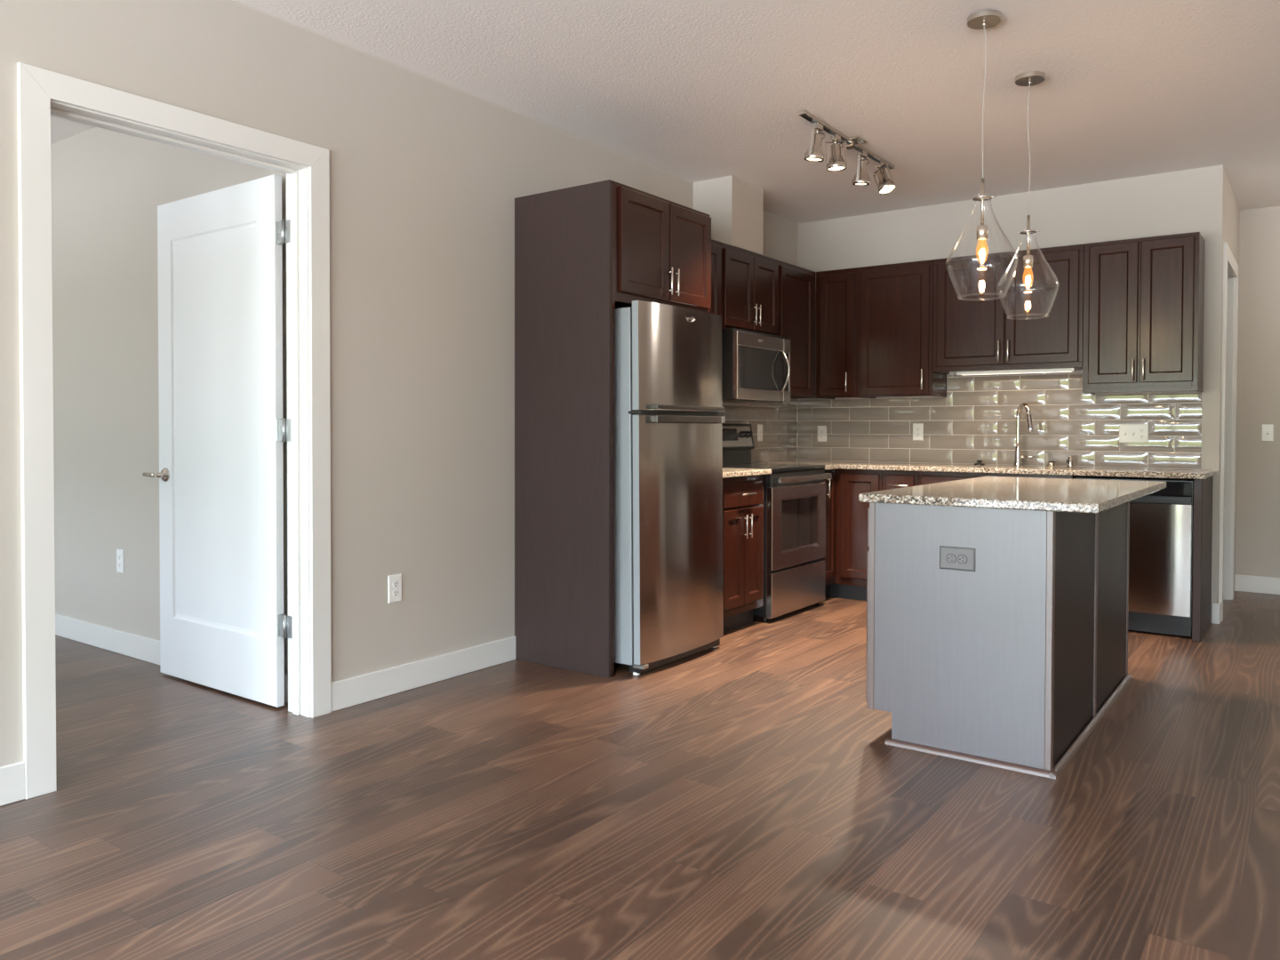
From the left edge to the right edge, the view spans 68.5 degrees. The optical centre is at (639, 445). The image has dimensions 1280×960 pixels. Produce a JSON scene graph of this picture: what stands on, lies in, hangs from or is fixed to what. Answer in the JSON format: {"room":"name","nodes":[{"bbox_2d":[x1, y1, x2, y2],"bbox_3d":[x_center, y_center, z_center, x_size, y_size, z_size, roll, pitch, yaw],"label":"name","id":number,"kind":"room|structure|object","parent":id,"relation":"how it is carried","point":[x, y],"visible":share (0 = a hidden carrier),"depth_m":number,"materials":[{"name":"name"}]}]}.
{"room":"open-plan kitchen","nodes":[
{"label":"open-plan kitchen","id":0,"kind":"room"},
{"bbox_2d":[50,127,287,673],"bbox_3d":[-2.986,-0.303,5.112,4.060,2.719,0.140,1,1,36],"label":"wall","id":1,"kind":"structure","parent":0,"point":[108,187],"depth_m":4.83,"materials":[{"name":"beige paint"}]},
{"bbox_2d":[116,548,124,573],"bbox_3d":[-2.652,0.591,4.793,0.074,0.120,0.008,1,1,36],"label":"outlet","id":2,"kind":"object","parent":1,"relation":"attached to","point":[120,553],"visible":1,"depth_m":4.79,"materials":[{"name":"white plastic"}]},
{"bbox_2d":[55,613,287,703],"bbox_3d":[-3.058,0.998,5.090,4.000,0.118,0.014,1,1,36],"label":"baseboard","id":3,"kind":"structure","parent":1,"relation":"attached to","point":[137,646],"depth_m":4.84,"materials":[{"name":"white paint"}]},
{"bbox_2d":[0,0,797,767],"bbox_3d":[-1.763,-0.268,3.220,0.140,2.719,10.190,1,1,36],"label":"wall","id":4,"kind":"structure","parent":0,"point":[427,175],"depth_m":4.03,"materials":[{"name":"beige paint"}]},
{"bbox_2d":[0,760,25,806],"bbox_3d":[-3.259,1.067,1.050,0.014,0.118,4.606,1,1,36],"label":"baseboard","id":5,"kind":"structure","parent":4,"relation":"attached to","point":[12,776],"depth_m":2.88,"materials":[{"name":"white paint"}]},
{"bbox_2d":[16,62,331,799],"bbox_3d":[-1.644,-0.045,3.390,0.176,2.269,1.108,1,1,36],"label":"trim","id":6,"kind":"structure","parent":4,"relation":"attached to","point":[43,93],"depth_m":3.29,"materials":[{"name":"white paint"}]},
{"bbox_2d":[142,174,292,707],"bbox_3d":[-1.852,-0.018,4.070,1.062,2.166,0.093,1,1,36],"label":"door","id":7,"kind":"structure","parent":4,"relation":"in","point":[223,429],"depth_m":4.05,"materials":[{"name":"white paint"}]},
{"bbox_2d":[387,573,401,603],"bbox_3d":[-1.062,0.621,4.080,0.008,0.120,0.074,1,1,36],"label":"outlet","id":8,"kind":"object","parent":4,"relation":"attached to","point":[394,581],"visible":1,"depth_m":4.07,"materials":[{"name":"white plastic"}]},
{"bbox_2d":[392,580,398,587],"bbox_3d":[-1.060,0.602,4.078,0.003,0.027,0.031,1,1,36],"label":"socket","id":9,"kind":"object","parent":8,"relation":"attached to","point":[395,582],"depth_m":4.08,"materials":[{"name":"grey plastic"}]},
{"bbox_2d":[392,589,398,596],"bbox_3d":[-1.060,0.641,4.079,0.003,0.027,0.031,1,1,36],"label":"socket","id":10,"kind":"object","parent":8,"relation":"attached to","point":[395,591],"depth_m":4.08,"materials":[{"name":"grey plastic"}]},
{"bbox_2d":[331,635,515,711],"bbox_3d":[-0.940,1.017,4.252,0.014,0.118,1.085,1,1,36],"label":"baseboard","id":11,"kind":"structure","parent":4,"relation":"attached to","point":[350,692],"depth_m":4.18,"materials":[{"name":"white paint"}]},
{"bbox_2d":[709,239,721,315],"bbox_3d":[0.212,-0.774,5.517,0.352,0.906,0.615,1,1,36],"label":"upper cabinet","id":12,"kind":"object","parent":4,"relation":"attached to","point":[716,245],"visible":0.05,"depth_m":5.62,"materials":[{"name":"brown wood"}]},
{"bbox_2d":[720,242,778,335],"bbox_3d":[0.607,-0.977,6.058,0.352,0.518,0.726,1,1,36],"label":"upper cabinet","id":13,"kind":"object","parent":4,"relation":"attached to","point":[749,291],"visible":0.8,"depth_m":5.94,"materials":[{"name":"brown wood"}]},
{"bbox_2d":[721,328,790,403],"bbox_3d":[0.661,-0.498,6.039,0.452,0.432,0.702,1,1,36],"label":"microwave","id":14,"kind":"object","parent":13,"relation":"attached to","point":[756,366],"visible":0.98,"depth_m":5.85,"materials":[{"name":"silver metal"}]},
{"bbox_2d":[719,400,797,462],"bbox_3d":[0.548,-0.103,6.286,0.012,0.459,2.222,1,1,36],"label":"tile backsplash","id":15,"kind":"structure","parent":4,"relation":"attached to","point":[779,420],"depth_m":6.83,"materials":[{"name":"tile"}]},
{"bbox_2d":[757,424,762,440],"bbox_3d":[0.861,-0.089,6.695,0.016,0.120,0.072,1,1,36],"label":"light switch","id":16,"kind":"object","parent":15,"relation":"attached to","point":[759,427],"visible":1,"depth_m":6.68,"materials":[{"name":"white plastic"}]},
{"bbox_2d":[776,260,815,398],"bbox_3d":[0.977,-0.791,6.603,0.317,0.906,0.583,1,1,36],"label":"upper cabinet","id":17,"kind":"object","parent":4,"relation":"attached to","point":[796,284],"visible":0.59,"depth_m":6.53,"materials":[{"name":"brown wood"}]},
{"bbox_2d":[0,591,1279,959],"bbox_3d":[-0.725,1.151,3.370,10.080,0.120,11.613,1,1,36],"label":"floor","id":18,"kind":"structure","parent":0,"point":[744,797],"depth_m":2.78,"materials":[{"name":"brown wood"}]},
{"bbox_2d":[514,179,711,677],"bbox_3d":[-0.105,-0.080,4.838,0.651,2.295,0.870,1,1,36],"label":"tall cabinet","id":19,"kind":"object","parent":18,"relation":"on","point":[583,253],"visible":0.95,"depth_m":4.50,"materials":[{"name":"brown wood"}]},
{"bbox_2d":[614,300,725,675],"bbox_3d":[-0.039,0.197,4.827,0.737,1.742,0.748,0,1,36],"label":"refrigerator","id":20,"kind":"object","parent":18,"relation":"on","point":[668,587],"visible":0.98,"depth_m":4.49,"materials":[{"name":"grey metal"}]},
{"bbox_2d":[722,474,763,631],"bbox_3d":[0.368,0.614,5.503,0.632,0.886,0.515,1,1,36],"label":"base cabinet","id":21,"kind":"object","parent":18,"relation":"on","point":[742,496],"visible":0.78,"depth_m":5.33,"materials":[{"name":"brown wood"}]},
{"bbox_2d":[722,467,771,478],"bbox_3d":[0.340,0.155,5.458,0.628,0.030,0.621,1,1,36],"label":"countertop","id":22,"kind":"structure","parent":21,"relation":"on","point":[727,472],"depth_m":5.32,"materials":[{"name":"stone"}]},
{"bbox_2d":[722,424,831,623],"bbox_3d":[0.775,0.455,6.005,0.664,1.188,0.751,1,1,36],"label":"range","id":23,"kind":"object","parent":18,"relation":"on","point":[794,494],"visible":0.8,"depth_m":5.82,"materials":[{"name":"silver metal"}]},
{"bbox_2d":[722,463,825,472],"bbox_3d":[0.751,0.142,6.018,0.602,0.028,0.751,1,1,36],"label":"cooktop","id":24,"kind":"object","parent":23,"relation":"in","point":[776,468],"depth_m":5.91,"materials":[{"name":"black glass"}]},
{"bbox_2d":[820,468,882,600],"bbox_3d":[1.325,0.597,6.591,0.906,0.886,0.826,1,1,36],"label":"base cabinet","id":25,"kind":"object","parent":18,"relation":"on","point":[846,516],"visible":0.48,"depth_m":6.30,"materials":[{"name":"brown wood"}]},
{"bbox_2d":[751,459,1215,479],"bbox_3d":[2.068,0.149,6.048,2.736,0.030,0.833,1,1,36],"label":"countertop","id":26,"kind":"structure","parent":25,"relation":"on","point":[1062,470],"depth_m":5.74,"materials":[{"name":"stone"}]},
{"bbox_2d":[973,459,984,464],"bbox_3d":[2.281,0.114,6.317,0.072,0.031,0.072,1,1,36],"label":"stopper","id":27,"kind":"object","parent":26,"relation":"on","point":[979,462],"visible":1,"depth_m":6.30,"materials":[{"name":"black plastic"}]},
{"bbox_2d":[1013,402,1035,465],"bbox_3d":[2.515,-0.071,6.086,0.108,0.410,0.208,0,1,-9],"label":"faucet","id":28,"kind":"object","parent":26,"relation":"on","point":[1018,457],"visible":1,"depth_m":6.14,"materials":[{"name":"silver metal"}]},
{"bbox_2d":[1045,461,1058,466],"bbox_3d":[2.652,0.118,6.049,0.076,0.032,0.076,1,1,36],"label":"basket","id":29,"kind":"object","parent":26,"relation":"on","point":[1051,463],"visible":1,"depth_m":6.03,"materials":[{"name":"silver metal"}]},
{"bbox_2d":[1066,456,1074,466],"bbox_3d":[2.742,0.102,5.981,0.044,0.069,0.048,1,1,36],"label":"air gap cap","id":30,"kind":"object","parent":26,"relation":"on","point":[1070,459],"visible":0.91,"depth_m":5.97,"materials":[{"name":"silver metal"}]},
{"bbox_2d":[882,470,918,490],"bbox_3d":[1.845,0.603,6.329,0.240,0.886,0.641,1,1,36],"label":"base cabinet","id":31,"kind":"object","parent":18,"relation":"on","point":[892,479],"visible":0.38,"depth_m":6.09,"materials":[{"name":"brown wood"}]},
{"bbox_2d":[865,501,1132,779],"bbox_3d":[1.541,0.645,3.926,0.707,0.884,1.556,1,1,36],"label":"kitchen island","id":32,"kind":"object","parent":18,"relation":"on","point":[1012,662],"visible":0.84,"depth_m":3.33,"materials":[{"name":"grey laminate"}]},
{"bbox_2d":[939,545,975,571],"bbox_3d":[1.111,0.398,3.293,0.125,0.082,0.008,1,1,36],"label":"outlet","id":33,"kind":"object","parent":32,"relation":"attached to","point":[956,558],"visible":1,"depth_m":3.29,"materials":[{"name":"grey plastic"}]},
{"bbox_2d":[946,554,955,562],"bbox_3d":[1.093,0.397,3.303,0.031,0.027,0.003,1,1,36],"label":"socket","id":34,"kind":"object","parent":33,"relation":"attached to","point":[950,558],"depth_m":3.30,"materials":[{"name":"grey plastic"}]},
{"bbox_2d":[958,555,967,563],"bbox_3d":[1.125,0.398,3.280,0.031,0.027,0.003,1,1,36],"label":"socket","id":35,"kind":"object","parent":33,"relation":"attached to","point":[962,559],"depth_m":3.28,"materials":[{"name":"grey plastic"}]},
{"bbox_2d":[859,476,1166,513],"bbox_3d":[1.616,0.187,3.899,0.807,0.030,1.634,1,1,36],"label":"island countertop","id":36,"kind":"structure","parent":32,"relation":"on","point":[1096,496],"depth_m":3.51,"materials":[{"name":"stone"}]},
{"bbox_2d":[918,471,1083,485],"bbox_3d":[2.315,0.610,5.989,0.916,0.886,0.641,1,1,36],"label":"base cabinet","id":37,"kind":"object","parent":18,"relation":"on","point":[924,477],"visible":0.08,"depth_m":5.88,"materials":[{"name":"brown wood"}]},
{"bbox_2d":[1073,475,1193,636],"bbox_3d":[2.931,0.626,5.533,0.602,0.872,0.560,1,1,36],"label":"dishwasher","id":38,"kind":"object","parent":18,"relation":"on","point":[1162,521],"visible":0.56,"depth_m":5.22,"materials":[{"name":"silver metal"}]},
{"bbox_2d":[1192,475,1212,641],"bbox_3d":[3.215,0.622,5.367,0.040,0.886,0.615,1,1,36],"label":"end panel","id":39,"kind":"object","parent":18,"relation":"on","point":[1203,488],"visible":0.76,"depth_m":5.14,"materials":[{"name":"wood"}]},
{"bbox_2d":[50,0,1279,223],"bbox_3d":[-0.719,-1.688,3.320,10.080,0.120,11.613,1,1,36],"label":"ceiling","id":40,"kind":"structure","parent":0,"point":[693,91],"depth_m":4.23,"materials":[{"name":"white paint"}]},
{"bbox_2d":[798,110,895,194],"bbox_3d":[1.146,-1.550,5.107,0.147,0.207,1.199,1,1,39],"label":"track light","id":41,"kind":"object","parent":40,"relation":"attached to","point":[814,153],"visible":1,"depth_m":4.98,"materials":[{"name":"silver metal"}]},
{"bbox_2d":[945,9,1018,300],"bbox_3d":[1.306,-1.095,3.579,0.262,1.064,0.262,1,1,36],"label":"pendant light","id":42,"kind":"object","parent":40,"relation":"hanging from","point":[986,19],"visible":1,"depth_m":3.57,"materials":[{"name":"clear glass"}]},
{"bbox_2d":[976,224,988,239],"bbox_3d":[1.306,-0.812,3.584,0.041,0.053,0.041,1,1,36],"label":"socket","id":43,"kind":"object","parent":42,"relation":"attached to","point":[982,230],"depth_m":3.57,"materials":[{"name":"silver metal"}]},
{"bbox_2d":[996,71,1060,319],"bbox_3d":[1.728,-1.103,4.177,0.262,1.067,0.262,1,1,36],"label":"pendant light","id":44,"kind":"object","parent":40,"relation":"hanging from","point":[1029,78],"visible":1,"depth_m":4.17,"materials":[{"name":"clear glass"}]},
{"bbox_2d":[1023,255,1032,268],"bbox_3d":[1.728,-0.818,4.182,0.041,0.053,0.041,1,1,36],"label":"socket","id":45,"kind":"object","parent":44,"relation":"attached to","point":[1028,260],"depth_m":4.17,"materials":[{"name":"silver metal"}]},
{"bbox_2d":[693,175,763,255],"bbox_3d":[0.571,-1.457,6.057,0.286,0.429,0.403,1,1,36],"label":"soffit","id":46,"kind":"structure","parent":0,"point":[734,205],"depth_m":5.90,"materials":[{"name":"beige paint"}]},
{"bbox_2d":[796,164,1224,623],"bbox_3d":[2.360,-0.315,6.439,2.765,2.719,0.140,1,1,36],"label":"wall","id":47,"kind":"structure","parent":0,"point":[1191,200],"depth_m":6.01,"materials":[{"name":"beige paint"}]},
{"bbox_2d":[815,267,863,399],"bbox_3d":[1.466,-0.793,6.768,0.318,0.906,0.362,1,1,36],"label":"upper cabinet","id":48,"kind":"object","parent":47,"relation":"attached to","point":[836,291],"visible":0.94,"depth_m":6.65,"materials":[{"name":"brown wood"}]},
{"bbox_2d":[856,259,946,398],"bbox_3d":[1.810,-0.788,6.519,0.527,0.906,0.362,1,1,36],"label":"upper cabinet","id":49,"kind":"object","parent":47,"relation":"attached to","point":[895,301],"visible":0.99,"depth_m":6.40,"materials":[{"name":"brown wood"}]},
{"bbox_2d":[796,369,1202,469],"bbox_3d":[2.280,-0.181,6.405,2.677,0.616,0.012,1,1,36],"label":"tile backsplash","id":50,"kind":"structure","parent":47,"relation":"attached to","point":[976,420],"depth_m":6.26,"materials":[{"name":"tile"}]},
{"bbox_2d":[817,425,826,441],"bbox_3d":[1.366,-0.087,7.056,0.074,0.120,0.008,1,1,36],"label":"outlet","id":51,"kind":"object","parent":50,"relation":"attached to","point":[821,429],"visible":1,"depth_m":7.05,"materials":[{"name":"white plastic"}]},
{"bbox_2d":[912,423,923,440],"bbox_3d":[1.960,-0.094,6.625,0.074,0.120,0.008,1,1,36],"label":"outlet","id":52,"kind":"object","parent":50,"relation":"attached to","point":[917,428],"visible":1,"depth_m":6.62,"materials":[{"name":"white plastic"}]},
{"bbox_2d":[1119,424,1148,442],"bbox_3d":[3.059,-0.074,5.825,0.164,0.118,0.016,1,1,36],"label":"switch plate","id":53,"kind":"object","parent":50,"relation":"attached to","point":[1128,433],"visible":1,"depth_m":5.83,"materials":[{"name":"white plastic"}]},
{"bbox_2d":[932,243,1084,374],"bbox_3d":[2.398,-0.858,6.092,0.921,0.748,0.362,1,1,36],"label":"upper cabinet","id":54,"kind":"object","parent":47,"relation":"attached to","point":[976,333],"visible":0.97,"depth_m":5.95,"materials":[{"name":"brown wood"}]},
{"bbox_2d":[956,368,1076,375],"bbox_3d":[2.394,-0.470,6.008,0.720,0.024,0.050,1,1,36],"label":"light","id":55,"kind":"object","parent":54,"relation":"attached to","point":[1052,370],"visible":1,"depth_m":5.98,"materials":[{"name":"white plastic"}]},
{"bbox_2d":[963,371,1070,375],"bbox_3d":[2.398,-0.460,6.005,0.670,0.002,0.038,1,1,36],"label":"diffuser","id":56,"kind":"object","parent":55,"relation":"attached to","point":[964,372],"depth_m":6.04,"materials":[{"name":"white plastic"}]},
{"bbox_2d":[1082,232,1205,394],"bbox_3d":[3.018,-0.770,5.644,0.606,0.906,0.362,1,1,36],"label":"upper cabinet","id":57,"kind":"object","parent":47,"relation":"attached to","point":[1144,297],"visible":1,"depth_m":5.52,"materials":[{"name":"brown wood"}]},
{"bbox_2d":[1211,601,1221,623],"bbox_3d":[3.451,1.002,5.626,0.041,0.118,0.098,1,1,36],"label":"baseboard","id":58,"kind":"structure","parent":47,"relation":"attached to","point":[1215,608],"depth_m":5.59,"materials":[{"name":"white paint"}]},
{"bbox_2d":[1224,170,1239,591],"bbox_3d":[3.841,-0.308,6.245,0.140,2.719,1.283,1,1,36],"label":"wall","id":59,"kind":"structure","parent":0,"point":[1232,212],"depth_m":6.21,"materials":[{"name":"beige paint"}]},
{"bbox_2d":[1218,242,1238,621],"bbox_3d":[3.729,-0.084,6.080,0.158,2.275,0.990,1,1,36],"label":"door frame","id":60,"kind":"structure","parent":59,"relation":"attached to","point":[1228,359],"depth_m":6.36,"materials":[{"name":"white paint"}]},
{"bbox_2d":[1234,206,1279,577],"bbox_3d":[4.764,-0.310,6.455,4.840,2.719,0.140,1,1,36],"label":"wall","id":61,"kind":"structure","parent":0,"point":[1258,462],"depth_m":6.65,"materials":[{"name":"beige paint"}]},
{"bbox_2d":[1234,574,1279,594],"bbox_3d":[5.415,1.002,5.909,2.835,0.118,0.014,1,1,36],"label":"baseboard","id":62,"kind":"structure","parent":61,"relation":"attached to","point":[1244,583],"depth_m":6.66,"materials":[{"name":"white paint"}]},
{"bbox_2d":[1261,424,1273,441],"bbox_3d":[4.417,-0.088,6.613,0.072,0.120,0.016,1,1,36],"label":"light switch","id":63,"kind":"object","parent":61,"relation":"attached to","point":[1267,429],"visible":1,"depth_m":6.61,"materials":[{"name":"white plastic"}]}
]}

